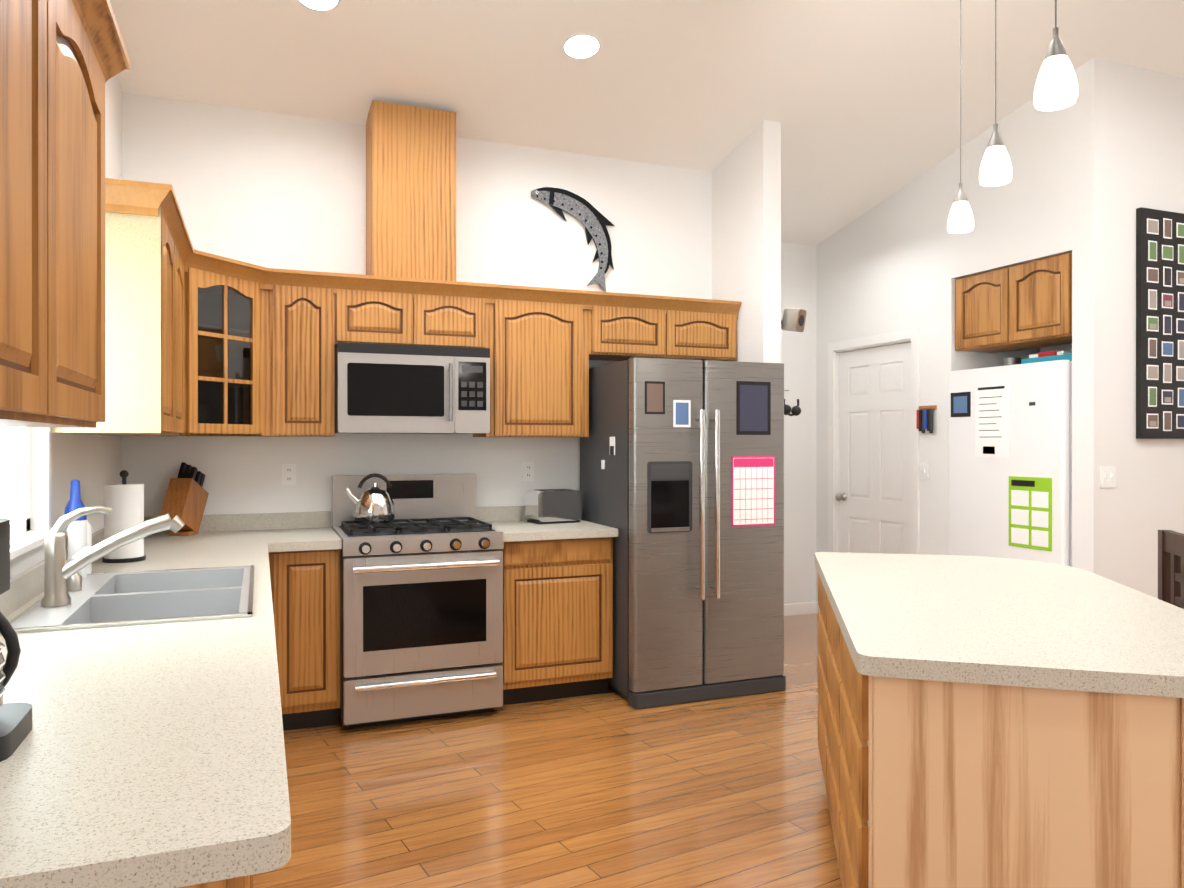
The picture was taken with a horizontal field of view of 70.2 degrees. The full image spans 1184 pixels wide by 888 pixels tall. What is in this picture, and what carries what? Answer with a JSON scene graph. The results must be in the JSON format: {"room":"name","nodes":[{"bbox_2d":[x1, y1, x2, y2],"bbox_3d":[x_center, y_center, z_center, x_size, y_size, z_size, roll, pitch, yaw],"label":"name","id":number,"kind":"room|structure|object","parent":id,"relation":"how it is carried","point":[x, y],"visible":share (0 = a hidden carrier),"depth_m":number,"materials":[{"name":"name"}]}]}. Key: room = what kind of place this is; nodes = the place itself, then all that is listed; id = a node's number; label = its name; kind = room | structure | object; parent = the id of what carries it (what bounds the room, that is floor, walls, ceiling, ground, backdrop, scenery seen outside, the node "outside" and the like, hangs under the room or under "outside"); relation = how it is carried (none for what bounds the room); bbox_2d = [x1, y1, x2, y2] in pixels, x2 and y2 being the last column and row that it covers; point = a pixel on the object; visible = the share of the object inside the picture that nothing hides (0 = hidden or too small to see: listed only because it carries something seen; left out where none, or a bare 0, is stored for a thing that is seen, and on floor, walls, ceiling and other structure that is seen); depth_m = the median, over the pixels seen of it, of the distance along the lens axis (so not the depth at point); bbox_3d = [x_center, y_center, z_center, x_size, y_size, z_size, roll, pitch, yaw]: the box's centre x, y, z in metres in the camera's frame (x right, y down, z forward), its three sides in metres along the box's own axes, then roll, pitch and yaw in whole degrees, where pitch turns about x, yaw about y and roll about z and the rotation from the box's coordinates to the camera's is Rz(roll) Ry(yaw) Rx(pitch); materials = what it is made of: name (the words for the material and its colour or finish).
{"room":"kitchen","nodes":[
{"label":"kitchen","id":0,"kind":"room"},
{"bbox_2d":[253,613,841,887],"bbox_3d":[1.919,1.413,2.938,7.240,0.100,8.720,0,0,-22],"label":"floor","id":1,"kind":"structure","parent":0,"point":[610,789],"depth_m":3.26,"materials":[{"name":"brown wood"}]},
{"bbox_2d":[179,875,252,887],"bbox_3d":[-0.792,0.933,1.122,0.617,0.866,0.534,0,0,-22],"label":"base cabinet","id":2,"kind":"object","parent":1,"relation":"on","point":[243,881],"depth_m":1.01,"materials":[{"name":"brown wood"}]},
{"bbox_2d":[268,549,340,730],"bbox_3d":[-1.493,0.928,4.222,0.398,0.866,0.617,0,0,-22],"label":"base cabinet","id":3,"kind":"object","parent":1,"relation":"on","point":[306,585],"depth_m":3.96,"materials":[{"name":"brown wood"}]},
{"bbox_2d":[0,513,290,887],"bbox_3d":[-1.340,0.432,2.607,0.690,0.127,3.732,0,0,-22],"label":"countertop","id":4,"kind":"structure","parent":3,"relation":"on","point":[147,756],"depth_m":1.28,"materials":[{"name":"stone"}]},
{"bbox_2d":[0,518,31,761],"bbox_3d":[-0.995,0.287,1.237,0.270,0.335,0.200,0,0,-22],"label":"coffee maker","id":5,"kind":"object","parent":4,"relation":"on","point":[15,724],"visible":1,"depth_m":1.31,"materials":[{"name":"black plastic"}]},
{"bbox_2d":[64,479,91,578],"bbox_3d":[-1.712,0.285,2.792,0.068,0.335,0.066,0,0,-22],"label":"soap bottle","id":6,"kind":"object","parent":4,"relation":"on","point":[79,532],"visible":0.69,"depth_m":2.76,"materials":[{"name":"white plastic"}]},
{"bbox_2d":[41,506,184,606],"bbox_3d":[-1.399,0.310,2.504,0.358,0.272,0.306,0,0,-22],"label":"faucet","id":7,"kind":"object","parent":4,"relation":"on","point":[62,577],"visible":1,"depth_m":2.35,"materials":[{"name":"silver metal"}]},
{"bbox_2d":[102,470,145,562],"bbox_3d":[-1.814,0.276,3.268,0.150,0.351,0.150,0,0,-22],"label":"paper towel","id":8,"kind":"object","parent":4,"relation":"on","point":[124,500],"visible":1,"depth_m":3.21,"materials":[{"name":"white paper"}]},
{"bbox_2d":[0,565,253,633],"bbox_3d":[-1.323,0.545,2.537,0.565,0.205,0.920,0,0,-22],"label":"sink","id":9,"kind":"object","parent":4,"relation":"in","point":[110,599],"visible":0.31,"depth_m":2.54,"materials":[{"name":"grey metal"}]},
{"bbox_2d":[160,462,208,535],"bbox_3d":[-2.022,0.271,4.193,0.110,0.358,0.285,0,0,3],"label":"knife block","id":10,"kind":"object","parent":4,"relation":"on","point":[185,499],"visible":0.96,"depth_m":4.14,"materials":[{"name":"brown wood"}]},
{"bbox_2d":[276,511,341,551],"bbox_3d":[-1.440,0.429,4.214,0.305,0.127,0.669,0,0,-22],"label":"countertop","id":11,"kind":"structure","parent":3,"relation":"on","point":[299,531],"depth_m":4.34,"materials":[{"name":"stone"}]},
{"bbox_2d":[332,474,503,727],"bbox_3d":[-0.912,0.766,4.360,0.776,1.190,0.722,0,0,-22],"label":"range","id":12,"kind":"object","parent":1,"relation":"on","point":[422,605],"visible":0.98,"depth_m":4.11,"materials":[{"name":"grey metal"}]},
{"bbox_2d":[346,473,394,523],"bbox_3d":[-1.155,0.280,4.399,0.254,0.255,0.210,0,0,-22],"label":"kettle","id":13,"kind":"object","parent":12,"relation":"on","point":[374,503],"visible":1,"depth_m":4.34,"materials":[{"name":"silver metal"}]},
{"bbox_2d":[502,537,612,704],"bbox_3d":[-0.286,0.927,4.699,0.630,0.866,0.617,0,0,-22],"label":"base cabinet","id":14,"kind":"object","parent":1,"relation":"on","point":[557,618],"depth_m":4.42,"materials":[{"name":"brown wood"}]},
{"bbox_2d":[476,506,617,541],"bbox_3d":[-0.276,0.429,4.673,0.630,0.127,0.669,0,0,-22],"label":"countertop","id":15,"kind":"structure","parent":14,"relation":"on","point":[512,520],"depth_m":4.55,"materials":[{"name":"stone"}]},
{"bbox_2d":[525,489,581,523],"bbox_3d":[-0.206,0.355,4.852,0.315,0.187,0.170,0,0,-30],"label":"toaster","id":16,"kind":"object","parent":15,"relation":"on","point":[548,506],"visible":1,"depth_m":4.77,"materials":[{"name":"silver metal"}]},
{"bbox_2d":[580,358,785,708],"bbox_3d":[0.510,0.458,4.821,0.926,1.805,0.860,0,0,-22],"label":"refrigerator","id":17,"kind":"object","parent":1,"relation":"on","point":[682,476],"visible":1,"depth_m":4.49,"materials":[{"name":"grey metal"}]},
{"bbox_2d":[818,660,1183,887],"bbox_3d":[1.181,0.930,2.546,1.590,0.867,1.938,0,0,-22],"label":"kitchen island","id":18,"kind":"object","parent":1,"relation":"on","point":[921,794],"depth_m":1.77,"materials":[{"name":"laminate"}]},
{"bbox_2d":[814,552,1183,759],"bbox_3d":[1.148,0.475,2.549,1.588,0.042,1.964,0,0,-22],"label":"island countertop","id":19,"kind":"structure","parent":18,"relation":"on","point":[1065,659],"depth_m":1.96,"materials":[{"name":"white stone"}]},
{"bbox_2d":[948,351,1071,566],"bbox_3d":[2.785,0.409,5.170,0.749,1.900,0.838,0,0,-22],"label":"freezer","id":20,"kind":"object","parent":1,"relation":"on","point":[1010,458],"visible":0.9,"depth_m":4.96,"materials":[{"name":"white painted metal"},{"name":"paper"}]},
{"bbox_2d":[1158,530,1183,608],"bbox_3d":[1.758,0.833,2.804,0.470,1.060,0.480,0,0,15],"label":"chair","id":21,"kind":"object","parent":1,"relation":"on","point":[1170,566],"visible":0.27,"depth_m":2.88,"materials":[{"name":"brown wood"}]},
{"bbox_2d":[0,57,1183,603],"bbox_3d":[2.035,-1.012,2.641,7.240,4.750,8.090,0,0,-22],"label":"wall","id":22,"kind":"structure","parent":0,"point":[1096,163],"depth_m":4.77,"materials":[{"name":"white paint"}]},
{"bbox_2d":[0,427,50,559],"bbox_3d":[-1.598,-0.211,2.191,0.149,1.030,1.080,0,0,-22],"label":"window","id":23,"kind":"structure","parent":22,"relation":"in","point":[20,531],"depth_m":2.61,"materials":[{"name":"white"}]},
{"bbox_2d":[0,0,129,427],"bbox_3d":[-0.984,-0.428,1.262,0.365,0.856,1.216,0,0,-22],"label":"upper cabinet","id":24,"kind":"object","parent":22,"relation":"attached to","point":[62,62],"visible":1,"depth_m":1.36,"materials":[{"name":"brown wood"}]},
{"bbox_2d":[51,194,174,435],"bbox_3d":[-1.700,-0.417,3.024,0.326,0.760,0.554,0,0,-22],"label":"upper cabinet","id":25,"kind":"object","parent":22,"relation":"attached to","point":[139,232],"depth_m":2.80,"materials":[{"name":"brown wood"}]},
{"bbox_2d":[175,230,202,435],"bbox_3d":[-1.843,-0.418,3.456,0.377,0.760,0.595,0,0,-22],"label":"upper cabinet","id":26,"kind":"object","parent":22,"relation":"attached to","point":[186,257],"depth_m":3.75,"materials":[{"name":"brown wood"}]},
{"bbox_2d":[199,251,262,429],"bbox_3d":[-1.717,-0.475,3.941,0.307,0.772,0.307,0,0,-22],"label":"upper cabinet","id":27,"kind":"object","parent":22,"relation":"attached to","point":[199,343],"depth_m":4.04,"materials":[{"name":"brown wood"}]},
{"bbox_2d":[282,464,295,484],"bbox_3d":[-1.618,0.163,4.500,0.072,0.115,0.010,0,0,-22],"label":"electrical outlet plate","id":28,"kind":"object","parent":22,"relation":"attached to","point":[288,474],"depth_m":4.50,"materials":[{"name":"white plastic"}]},
{"bbox_2d":[247,278,338,436],"bbox_3d":[-1.540,-0.419,4.330,0.400,0.760,0.377,0,0,-22],"label":"upper cabinet","id":29,"kind":"object","parent":22,"relation":"attached to","point":[301,315],"depth_m":4.21,"materials":[{"name":"brown wood"}]},
{"bbox_2d":[339,282,426,345],"bbox_3d":[-1.155,-0.656,4.509,0.448,0.288,0.327,0,0,-22],"label":"upper cabinet","id":30,"kind":"object","parent":22,"relation":"attached to","point":[397,315],"depth_m":4.36,"materials":[{"name":"brown wood"}]},
{"bbox_2d":[335,342,489,433],"bbox_3d":[-0.970,-0.282,4.506,0.776,0.450,0.466,0,0,-22],"label":"microwave","id":31,"kind":"object","parent":30,"relation":"attached to","point":[395,389],"visible":1,"depth_m":4.33,"materials":[{"name":"grey metal"}]},
{"bbox_2d":[366,100,455,280],"bbox_3d":[-0.989,-1.293,4.592,0.440,0.984,0.293,0,0,-22],"label":"enclosure","id":32,"kind":"object","parent":22,"relation":"attached to","point":[410,191],"visible":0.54,"depth_m":4.46,"materials":[{"name":"brown wood"}]},
{"bbox_2d":[427,290,490,353],"bbox_3d":[-0.837,-0.656,4.634,0.448,0.288,0.327,0,0,-22],"label":"upper cabinet","id":33,"kind":"object","parent":22,"relation":"attached to","point":[455,318],"depth_m":4.51,"materials":[{"name":"brown wood"}]},
{"bbox_2d":[522,462,533,480],"bbox_3d":[-0.377,0.162,4.990,0.072,0.115,0.010,0,0,-22],"label":"electrical outlet plate","id":34,"kind":"object","parent":22,"relation":"attached to","point":[527,467],"depth_m":4.99,"materials":[{"name":"white plastic"}]},
{"bbox_2d":[473,294,594,436],"bbox_3d":[-0.350,-0.420,4.827,0.600,0.760,0.327,0,0,-22],"label":"upper cabinet","id":35,"kind":"object","parent":22,"relation":"attached to","point":[542,349],"depth_m":4.68,"materials":[{"name":"brown wood"}]},
{"bbox_2d":[531,187,614,291],"bbox_3d":[-0.112,-1.224,5.083,0.535,0.609,0.028,0,0,-22],"label":"wall art","id":36,"kind":"object","parent":22,"relation":"attached to","point":[590,218],"visible":0.96,"depth_m":5.11,"materials":[{"name":"metal"}]},
{"bbox_2d":[595,302,678,360],"bbox_3d":[0.179,-0.656,5.035,0.538,0.288,0.327,0,0,-22],"label":"upper cabinet","id":37,"kind":"object","parent":22,"relation":"attached to","point":[623,330],"depth_m":4.90,"materials":[{"name":"brown wood"}]},
{"bbox_2d":[675,306,738,360],"bbox_3d":[0.579,-0.657,5.193,0.544,0.288,0.327,0,0,-22],"label":"upper cabinet","id":38,"kind":"object","parent":22,"relation":"attached to","point":[705,333],"depth_m":5.07,"materials":[{"name":"brown wood"}]},
{"bbox_2d":[784,399,800,415],"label":"wall hook","id":39,"kind":"object","parent":22,"relation":"attached to","point":[796,410],"depth_m":4.93,"materials":[{"name":"black metal"}]},
{"bbox_2d":[781,308,806,331],"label":"speaker","id":40,"kind":"object","parent":22,"relation":"attached to","point":[793,320],"depth_m":4.94},
{"bbox_2d":[784,328,919,615],"bbox_3d":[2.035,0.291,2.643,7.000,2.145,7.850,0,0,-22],"label":"door frame","id":41,"kind":"structure","parent":22,"relation":"attached to","point":[912,336],"depth_m":6.42,"materials":[{"name":"white wood"}]},
{"bbox_2d":[835,342,910,553],"bbox_3d":[2.056,0.320,6.161,0.115,2.052,0.820,0,0,-22],"label":"hall door","id":42,"kind":"structure","parent":22,"relation":"in","point":[873,496],"depth_m":6.16,"materials":[{"name":"white wood"}]},
{"bbox_2d":[920,462,928,479],"bbox_3d":[2.229,0.182,5.664,0.015,0.115,0.075,0,0,-22],"label":"switch plate","id":43,"kind":"object","parent":22,"relation":"attached to","point":[924,466],"depth_m":5.66,"materials":[{"name":"white plastic"}]},
{"bbox_2d":[916,405,936,432],"bbox_3d":[2.231,-0.164,5.629,0.039,0.185,0.150,0,0,-22],"label":"rack","id":44,"kind":"object","parent":22,"relation":"attached to","point":[924,419],"visible":1,"depth_m":5.62,"materials":[{"name":"brown wood"}]},
{"bbox_2d":[955,252,1071,352],"bbox_3d":[2.655,-0.834,5.112,0.350,0.464,0.862,0,0,-22],"label":"upper cabinet","id":45,"kind":"object","parent":22,"relation":"attached to","point":[1027,305],"visible":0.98,"depth_m":5.01,"materials":[{"name":"brown wood"}]},
{"bbox_2d":[1100,466,1115,487],"bbox_3d":[2.790,0.177,4.550,0.115,0.115,0.015,0,0,-22],"label":"switch plate","id":46,"kind":"object","parent":22,"relation":"attached to","point":[1107,476],"depth_m":4.55,"materials":[{"name":"white plastic"}]},
{"bbox_2d":[1136,207,1183,438],"bbox_3d":[3.421,-0.662,4.788,0.905,1.265,0.034,0,0,-22],"label":"picture frame","id":47,"kind":"object","parent":22,"relation":"attached to","point":[1159,324],"visible":1,"depth_m":4.67,"materials":[{"name":"black"}]},
{"bbox_2d":[109,0,1183,245],"bbox_3d":[1.919,-2.359,2.932,7.240,1.844,8.720,0,0,-22],"label":"ceiling","id":48,"kind":"structure","parent":0,"point":[867,104],"depth_m":4.33,"materials":[{"name":"white paint"}]},
{"bbox_2d":[297,0,340,11],"bbox_3d":[-1.191,-1.945,3.661,0.189,0.042,0.186,0,0,-28],"label":"recessed light","id":49,"kind":"object","parent":48,"relation":"in","point":[321,5],"depth_m":3.71,"materials":[{"name":"white"}]},
{"bbox_2d":[562,33,600,58],"bbox_3d":[-0.051,-1.943,4.122,0.189,0.042,0.186,0,0,-28],"label":"recessed light","id":50,"kind":"object","parent":48,"relation":"in","point":[581,46],"depth_m":4.12,"materials":[{"name":"white"}]},
{"bbox_2d":[948,0,973,232],"bbox_3d":[1.326,-1.506,3.030,0.120,1.478,0.120,0,0,-22],"label":"pendant lamp","id":51,"kind":"object","parent":48,"relation":"hanging from","point":[961,219],"visible":1,"depth_m":3.01,"materials":[{"name":"white glass"}]},
{"bbox_2d":[979,0,1011,185],"bbox_3d":[1.182,-1.553,2.467,0.120,1.573,0.120,0,0,-22],"label":"pendant lamp","id":52,"kind":"object","parent":48,"relation":"hanging from","point":[996,168],"visible":1,"depth_m":2.45,"materials":[{"name":"white glass"}]},
{"bbox_2d":[1034,0,1077,110],"bbox_3d":[1.044,-1.600,1.896,0.120,1.669,0.120,0,0,-22],"label":"pendant lamp","id":53,"kind":"object","parent":48,"relation":"hanging from","point":[1056,86],"visible":1,"depth_m":1.87,"materials":[{"name":"white glass"}]}
]}

